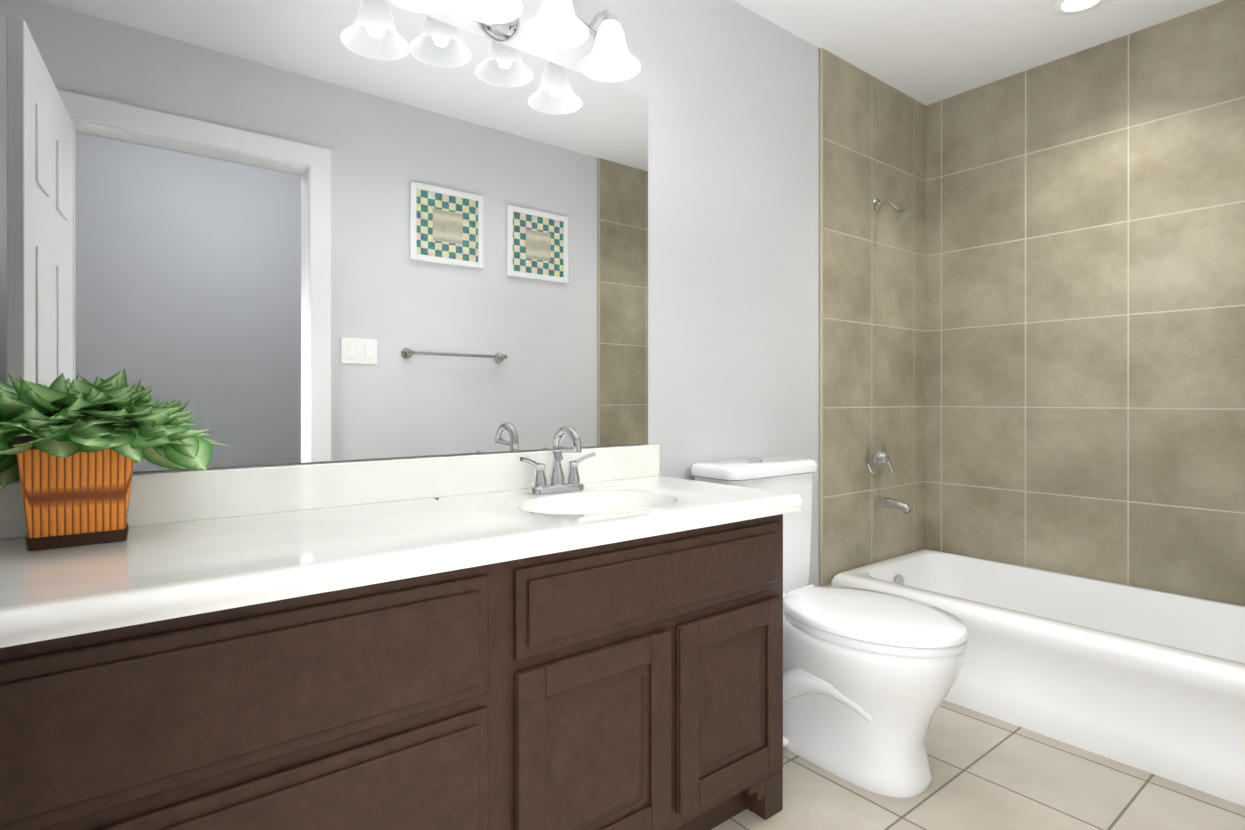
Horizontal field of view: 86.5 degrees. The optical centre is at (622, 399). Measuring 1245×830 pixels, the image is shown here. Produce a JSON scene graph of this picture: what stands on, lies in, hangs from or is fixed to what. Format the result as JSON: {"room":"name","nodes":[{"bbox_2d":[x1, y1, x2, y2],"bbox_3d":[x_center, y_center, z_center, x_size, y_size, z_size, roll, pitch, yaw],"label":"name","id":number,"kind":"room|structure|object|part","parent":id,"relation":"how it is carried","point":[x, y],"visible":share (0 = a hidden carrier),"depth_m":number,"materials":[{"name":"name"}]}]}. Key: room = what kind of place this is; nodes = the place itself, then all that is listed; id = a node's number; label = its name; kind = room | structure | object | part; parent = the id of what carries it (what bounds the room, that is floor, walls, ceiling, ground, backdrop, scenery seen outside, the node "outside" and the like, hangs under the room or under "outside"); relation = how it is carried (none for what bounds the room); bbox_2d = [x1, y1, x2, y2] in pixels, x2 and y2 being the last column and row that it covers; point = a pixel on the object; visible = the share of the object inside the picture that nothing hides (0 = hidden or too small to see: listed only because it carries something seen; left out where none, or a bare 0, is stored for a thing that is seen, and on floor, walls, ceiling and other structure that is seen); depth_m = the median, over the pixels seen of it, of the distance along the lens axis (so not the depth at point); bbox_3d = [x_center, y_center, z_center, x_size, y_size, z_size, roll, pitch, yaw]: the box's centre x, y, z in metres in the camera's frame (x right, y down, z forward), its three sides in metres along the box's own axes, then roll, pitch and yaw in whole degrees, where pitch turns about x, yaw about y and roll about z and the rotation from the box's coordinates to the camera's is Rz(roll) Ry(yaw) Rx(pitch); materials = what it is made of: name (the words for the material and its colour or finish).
{"room":"bathroom","nodes":[
{"label":"bathroom","id":0,"kind":"room"},
{"bbox_2d":[0,444,659,539],"bbox_3d":[-0.609,0.193,1.528,1.846,0.100,0.020,0,0,-39],"label":"backsplash","id":1,"kind":"structure","parent":0,"relation":"attached to","point":[156,500],"depth_m":1.48,"materials":[{"name":"white stone"}]},
{"bbox_2d":[17,0,818,586],"bbox_3d":[0.020,-0.176,2.120,3.812,2.460,0.120,0,0,-39],"label":"wall","id":2,"kind":"structure","parent":0,"point":[729,88],"depth_m":2.31,"materials":[{"name":"paint"}]},
{"bbox_2d":[0,0,647,471],"bbox_3d":[-0.614,-0.404,1.534,1.770,1.084,0.005,0,0,-39],"label":"mirror","id":3,"kind":"object","parent":2,"relation":"attached to","point":[258,232],"visible":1,"depth_m":1.48,"materials":[{"name":"clear glass"}]},
{"bbox_2d":[388,0,640,81],"bbox_3d":[-0.265,-1.014,1.669,0.712,0.210,0.228,0,0,-39],"label":"sconce","id":4,"kind":"object","parent":2,"relation":"attached to","point":[556,24],"visible":0.98,"depth_m":1.75,"materials":[{"name":"white glass"}]},
{"bbox_2d":[819,48,821,585],"bbox_3d":[0.794,-0.177,2.653,0.012,2.460,0.010,0,0,-39],"label":"wall tile edge","id":5,"kind":"structure","parent":2,"relation":"attached to","point":[820,316],"depth_m":2.65,"materials":[{"name":"beige tile"}]},
{"bbox_2d":[822,48,925,585],"bbox_3d":[1.129,-0.177,2.919,0.842,2.460,0.010,0,0,-39],"label":"wall tile","id":6,"kind":"structure","parent":2,"relation":"attached to","point":[873,299],"depth_m":2.87,"materials":[{"name":"beige tile"}]},
{"bbox_2d":[866,438,893,475],"bbox_3d":[1.131,0.253,2.875,0.164,0.164,0.061,0,0,-39],"label":"valve","id":7,"kind":"object","parent":6,"relation":"attached to","point":[877,457],"visible":1,"depth_m":2.87,"materials":[{"name":"silver metal"}]},
{"bbox_2d":[873,198,911,222],"bbox_3d":[1.160,-0.816,2.838,0.074,0.132,0.153,0,0,-39],"label":"shower head","id":8,"kind":"object","parent":6,"relation":"attached to","point":[902,215],"visible":1,"depth_m":2.82},
{"bbox_2d":[875,496,911,513],"bbox_3d":[1.167,0.454,2.846,0.052,0.063,0.151,0,0,-39],"label":"tub spout","id":9,"kind":"object","parent":6,"relation":"attached to","point":[887,502],"visible":1,"depth_m":2.84,"materials":[{"name":"silver metal"}]},
{"bbox_2d":[732,0,1222,104],"bbox_3d":[0.537,-1.446,1.470,3.812,0.080,1.780,0,0,-39],"label":"ceiling","id":10,"kind":"structure","parent":0,"point":[926,52],"depth_m":2.53,"materials":[{"name":"white paint"}]},
{"bbox_2d":[1052,0,1106,14],"bbox_3d":[1.612,-1.401,2.325,0.176,0.010,0.176,0,0,-39],"label":"recessed light","id":11,"kind":"object","parent":10,"relation":"in","point":[1066,7],"visible":0.98,"depth_m":2.36,"materials":[{"name":"white paint"}]},
{"bbox_2d":[711,700,1244,829],"bbox_3d":[0.537,1.084,1.472,3.812,0.060,1.780,0,0,-39],"label":"floor","id":12,"kind":"structure","parent":0,"point":[990,773],"depth_m":1.76,"materials":[{"name":"tile"}]},
{"bbox_2d":[0,484,782,829],"bbox_3d":[-0.456,0.670,1.323,1.828,0.770,0.533,0,0,-39],"label":"bathroom vanity","id":13,"kind":"object","parent":12,"relation":"on","point":[486,642],"depth_m":1.12,"materials":[{"name":"brown wood"}]},
{"bbox_3d":[-0.517,0.415,0.946,0.718,0.210,0.020,0,0,-39],"label":"drawer","id":14,"kind":"part","parent":13,"relation":"part of","materials":[{"name":"brown wood"}]},
{"bbox_3d":[-0.517,0.729,0.946,0.718,0.372,0.020,0,0,-39],"label":"drawer","id":15,"kind":"part","parent":13,"relation":"part of","materials":[{"name":"brown wood"}]},
{"bbox_2d":[0,492,801,651],"bbox_3d":[-0.440,0.262,1.319,1.850,0.041,0.558,0,0,-39],"label":"countertop","id":16,"kind":"structure","parent":13,"relation":"on","point":[53,617],"depth_m":0.98,"materials":[{"name":"white stone"}]},
{"bbox_2d":[0,368,229,550],"bbox_3d":[-0.895,0.092,1.097,0.452,0.299,0.294,0,0,-39],"label":"plant","id":17,"kind":"object","parent":16,"relation":"on","point":[74,450],"visible":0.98,"depth_m":1.08,"materials":[{"name":"green plant"}]},
{"bbox_3d":[-0.914,0.032,1.118,0.300,0.094,0.189,0,0,-39],"label":"stem","id":18,"kind":"part","parent":17,"relation":"part of","materials":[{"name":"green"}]},
{"bbox_2d":[520,426,595,494],"bbox_3d":[-0.149,0.154,1.710,0.232,0.174,0.133,0,0,-39],"label":"faucet","id":19,"kind":"object","parent":16,"relation":"on","point":[556,484],"visible":1,"depth_m":1.72,"materials":[{"name":"silver metal"}]},
{"bbox_3d":[-0.046,0.706,1.320,0.377,0.416,0.020,0,0,-39],"label":"door","id":20,"kind":"part","parent":13,"relation":"part of","materials":[{"name":"brown wood"}]},
{"bbox_3d":[-0.043,0.706,1.317,0.229,0.268,0.008,0,0,-39],"label":"door panel","id":21,"kind":"part","parent":13,"relation":"part of","materials":[{"name":"brown wood"}]},
{"bbox_3d":[0.261,0.706,1.565,0.355,0.416,0.020,0,0,-39],"label":"door","id":22,"kind":"part","parent":13,"relation":"part of","materials":[{"name":"brown wood"}]},
{"bbox_3d":[0.264,0.706,1.561,0.207,0.268,0.008,0,0,-39],"label":"door panel","id":23,"kind":"part","parent":13,"relation":"part of","materials":[{"name":"brown wood"}]},
{"bbox_2d":[691,456,968,797],"bbox_3d":[0.626,0.626,2.012,0.450,0.854,0.799,0,0,-39],"label":"toilet","id":24,"kind":"object","parent":12,"relation":"on","point":[870,677],"visible":0.71,"depth_m":1.82,"materials":[{"name":"ceramic"}]},
{"bbox_3d":[0.448,0.453,2.235,0.428,0.404,0.194,0,0,-39],"label":"tank","id":25,"kind":"part","parent":24,"relation":"part of","materials":[{"name":"ceramic"}]},
{"bbox_3d":[0.449,0.229,2.233,0.450,0.044,0.214,0,0,-39],"label":"lid","id":26,"kind":"part","parent":24,"relation":"part of","materials":[{"name":"ceramic"}]},
{"bbox_3d":[0.448,0.203,2.235,0.048,0.008,0.047,0,0,-39],"label":"handle","id":27,"kind":"part","parent":24,"relation":"part of","materials":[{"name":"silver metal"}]},
{"bbox_3d":[0.706,0.625,1.911,0.400,0.058,0.540,0,0,-39],"label":"seat","id":28,"kind":"part","parent":24,"relation":"part of","materials":[{"name":"plastic"}]},
{"bbox_2d":[831,549,1244,806],"bbox_3d":[1.619,0.881,2.333,0.783,0.345,1.516,0,0,-39],"label":"tub","id":29,"kind":"object","parent":12,"relation":"on","point":[1149,680],"visible":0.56,"depth_m":2.10,"materials":[{"name":"ceramic"}]},
{"bbox_3d":[2.019,-0.177,2.573,0.120,2.460,1.660,0,0,-39],"label":"wall","id":30,"kind":"structure","parent":0,"visible":0},
{"bbox_2d":[926,0,1244,605],"bbox_3d":[1.934,-0.177,2.576,0.010,2.460,1.530,0,0,-39],"label":"wall tile","id":31,"kind":"structure","parent":30,"relation":"attached to","point":[1085,313],"depth_m":2.63,"materials":[{"name":"beige tile"}]}
]}

